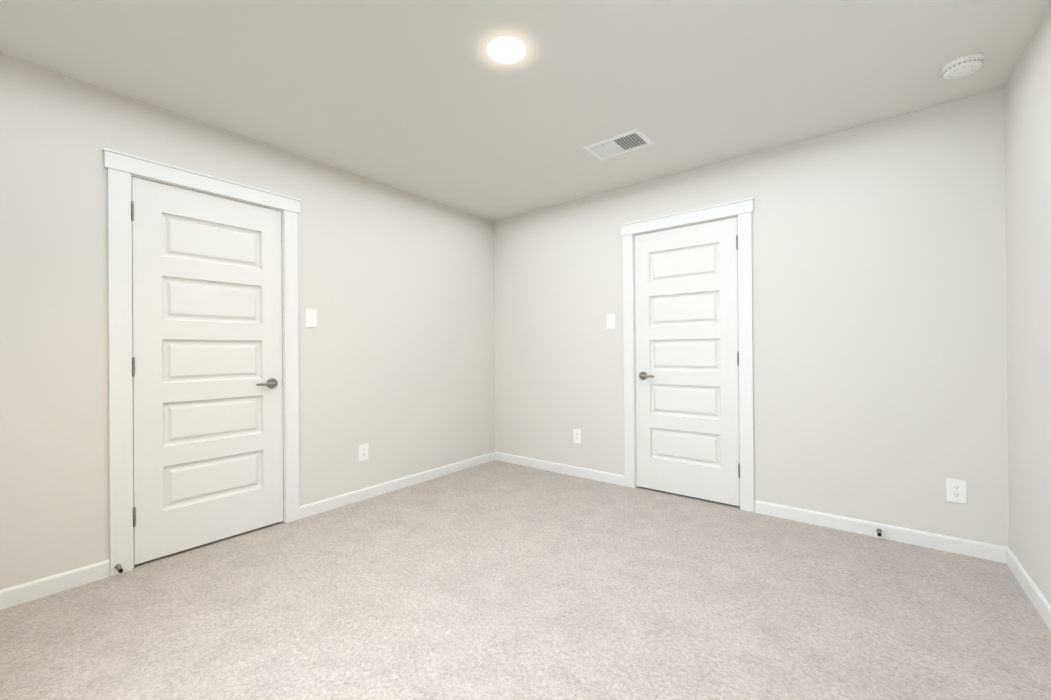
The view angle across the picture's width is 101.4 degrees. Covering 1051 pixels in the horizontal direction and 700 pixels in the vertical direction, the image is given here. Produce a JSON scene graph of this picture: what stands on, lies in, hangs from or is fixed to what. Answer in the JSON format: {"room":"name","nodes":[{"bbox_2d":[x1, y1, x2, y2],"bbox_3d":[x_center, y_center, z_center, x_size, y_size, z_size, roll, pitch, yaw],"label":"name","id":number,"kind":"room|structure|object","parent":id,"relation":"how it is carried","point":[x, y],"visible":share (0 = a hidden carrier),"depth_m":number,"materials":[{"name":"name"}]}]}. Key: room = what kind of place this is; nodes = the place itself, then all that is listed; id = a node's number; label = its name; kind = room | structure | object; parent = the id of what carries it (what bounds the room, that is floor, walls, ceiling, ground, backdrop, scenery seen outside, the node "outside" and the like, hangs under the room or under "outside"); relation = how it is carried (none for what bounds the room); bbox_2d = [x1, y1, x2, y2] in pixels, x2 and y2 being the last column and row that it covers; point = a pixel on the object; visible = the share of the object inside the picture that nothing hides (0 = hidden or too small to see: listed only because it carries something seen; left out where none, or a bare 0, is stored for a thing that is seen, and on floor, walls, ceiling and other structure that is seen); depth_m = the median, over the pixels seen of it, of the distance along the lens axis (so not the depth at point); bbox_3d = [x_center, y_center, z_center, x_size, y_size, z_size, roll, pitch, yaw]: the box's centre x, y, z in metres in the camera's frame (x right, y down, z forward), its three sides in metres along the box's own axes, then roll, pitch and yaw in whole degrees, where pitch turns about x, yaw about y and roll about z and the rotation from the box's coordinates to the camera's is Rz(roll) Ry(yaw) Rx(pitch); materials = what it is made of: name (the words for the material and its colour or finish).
{"room":"empty bedroom","nodes":[
{"label":"empty bedroom","id":0,"kind":"room"},
{"bbox_2d":[0,53,494,589],"bbox_3d":[-1.511,-0.092,2.993,0.120,2.440,3.940,-1,0,38],"label":"wall","id":1,"kind":"structure","parent":0,"point":[396,347],"depth_m":2.52,"materials":[{"name":"white paint"}]},
{"bbox_2d":[0,560,109,609],"bbox_3d":[-2.336,1.091,1.824,0.012,0.082,0.833,-1,0,38],"label":"baseboard","id":2,"kind":"structure","parent":1,"relation":"attached to","point":[32,590],"depth_m":2.00,"materials":[{"name":"white wood"}]},
{"bbox_2d":[102,147,300,576],"bbox_3d":[-1.835,0.062,2.539,0.173,2.135,0.952,-1,0,38],"label":"door","id":3,"kind":"structure","parent":1,"relation":"in","point":[203,353],"depth_m":2.45,"materials":[{"name":"white wood"}]},
{"bbox_2d":[115,564,122,572],"bbox_3d":[-2.021,1.091,2.143,0.078,0.025,0.025,-1,0,38],"label":"door stop","id":4,"kind":"object","parent":3,"relation":"attached to","point":[118,567],"visible":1,"depth_m":2.14,"materials":[{"name":"grey metal"}]},
{"bbox_2d":[305,309,316,327],"bbox_3d":[-1.464,-0.217,2.946,0.013,0.124,0.078,-1,0,38],"label":"light switch","id":5,"kind":"object","parent":1,"relation":"attached to","point":[311,317],"visible":1,"depth_m":2.94,"materials":[{"name":"white plastic"}]},
{"bbox_2d":[359,443,367,461],"bbox_3d":[-1.220,0.772,3.247,0.008,0.124,0.078,-1,0,38],"label":"electrical outlet","id":6,"kind":"object","parent":1,"relation":"attached to","point":[363,452],"visible":1,"depth_m":3.24,"materials":[{"name":"white plastic"}]},
{"bbox_2d":[300,452,494,518],"bbox_3d":[-0.911,1.084,3.632,0.012,0.082,1.936,-1,0,38],"label":"baseboard","id":7,"kind":"structure","parent":1,"relation":"attached to","point":[317,507],"depth_m":3.40,"materials":[{"name":"white wood"}]},
{"bbox_2d":[0,460,1050,699],"bbox_3d":[-0.058,1.164,1.854,3.793,0.100,3.940,-1,0,38],"label":"floor","id":8,"kind":"structure","parent":0,"point":[496,580],"depth_m":1.82,"materials":[{"name":"carpet"}]},
{"bbox_2d":[0,0,1050,220],"bbox_3d":[-0.078,-1.376,1.859,3.793,0.100,3.940,-1,0,38],"label":"ceiling","id":9,"kind":"structure","parent":0,"point":[432,100],"depth_m":2.06,"materials":[{"name":"white paint"}]},
{"bbox_2d":[488,37,525,63],"bbox_3d":[-0.084,-1.322,1.905,0.168,0.006,0.168,-1,0,38],"label":"recessed light","id":10,"kind":"object","parent":9,"relation":"in","point":[506,50],"visible":1,"depth_m":1.90,"materials":[{"name":"white"}]},
{"bbox_2d":[583,128,654,159],"bbox_3d":[0.602,-1.323,2.793,0.390,0.011,0.250,-1,0,38],"label":"ceiling vent","id":11,"kind":"object","parent":9,"relation":"in","point":[625,142],"visible":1,"depth_m":2.77,"materials":[{"name":"white metal"}]},
{"bbox_2d":[941,53,984,79],"bbox_3d":[2.049,-1.320,2.018,0.144,0.044,0.144,-1,0,38],"label":"smoke detector","id":12,"kind":"object","parent":9,"relation":"attached to","point":[963,66],"visible":1,"depth_m":1.99,"materials":[{"name":"white plastic"}]},
{"bbox_2d":[493,89,1008,546],"bbox_3d":[1.114,-0.112,3.357,3.553,2.440,0.120,-1,0,38],"label":"wall","id":13,"kind":"structure","parent":0,"point":[879,322],"depth_m":2.64,"materials":[{"name":"white paint"}]},
{"bbox_2d":[495,452,624,485],"bbox_3d":[0.250,1.075,3.958,1.434,0.082,0.012,-1,0,38],"label":"baseboard","id":14,"kind":"structure","parent":13,"relation":"attached to","point":[612,478],"depth_m":3.88,"materials":[{"name":"white wood"}]},
{"bbox_2d":[573,429,580,443],"bbox_3d":[0.455,0.761,3.797,0.078,0.124,0.008,-1,0,38],"label":"electrical outlet","id":15,"kind":"object","parent":13,"relation":"attached to","point":[576,435],"visible":1,"depth_m":3.79,"materials":[{"name":"white plastic"}]},
{"bbox_2d":[607,314,614,328],"bbox_3d":[0.710,-0.238,3.589,0.078,0.124,0.013,-1,0,38],"label":"light switch","id":16,"kind":"object","parent":13,"relation":"attached to","point":[610,321],"visible":1,"depth_m":3.58,"materials":[{"name":"white plastic"}]},
{"bbox_2d":[620,197,754,511],"bbox_3d":[1.202,0.039,3.255,0.982,2.135,0.173,-1,0,38],"label":"door","id":17,"kind":"structure","parent":13,"relation":"in","point":[688,354],"depth_m":3.20,"materials":[{"name":"white wood"}]},
{"bbox_2d":[876,528,881,536],"bbox_3d":[2.044,1.057,2.486,0.025,0.025,0.078,-1,0,38],"label":"door stop","id":18,"kind":"object","parent":13,"relation":"attached to","point":[878,530],"visible":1,"depth_m":2.48,"materials":[{"name":"grey metal"}]},
{"bbox_2d":[754,500,1008,562],"bbox_3d":[2.017,1.058,2.565,1.171,0.082,0.012,-1,0,38],"label":"baseboard","id":19,"kind":"structure","parent":13,"relation":"attached to","point":[982,550],"depth_m":2.49,"materials":[{"name":"white wood"}]},
{"bbox_2d":[946,478,966,503],"bbox_3d":[2.326,0.761,2.323,0.078,0.124,0.008,-1,0,38],"label":"electrical outlet","id":20,"kind":"object","parent":13,"relation":"attached to","point":[956,490],"visible":1,"depth_m":2.32,"materials":[{"name":"white plastic"}]},
{"bbox_2d":[1004,3,1050,604],"bbox_3d":[1.374,-0.120,0.720,0.120,2.440,3.940,-1,0,38],"label":"wall","id":21,"kind":"structure","parent":0,"point":[1027,97],"depth_m":1.90,"materials":[{"name":"white paint"}]},
{"bbox_2d":[1006,548,1050,630],"bbox_3d":[1.327,1.060,0.754,0.012,0.082,3.687,-1,0,38],"label":"baseboard","id":22,"kind":"structure","parent":21,"relation":"attached to","point":[1037,598],"depth_m":1.89,"materials":[{"name":"white wood"}]}
]}

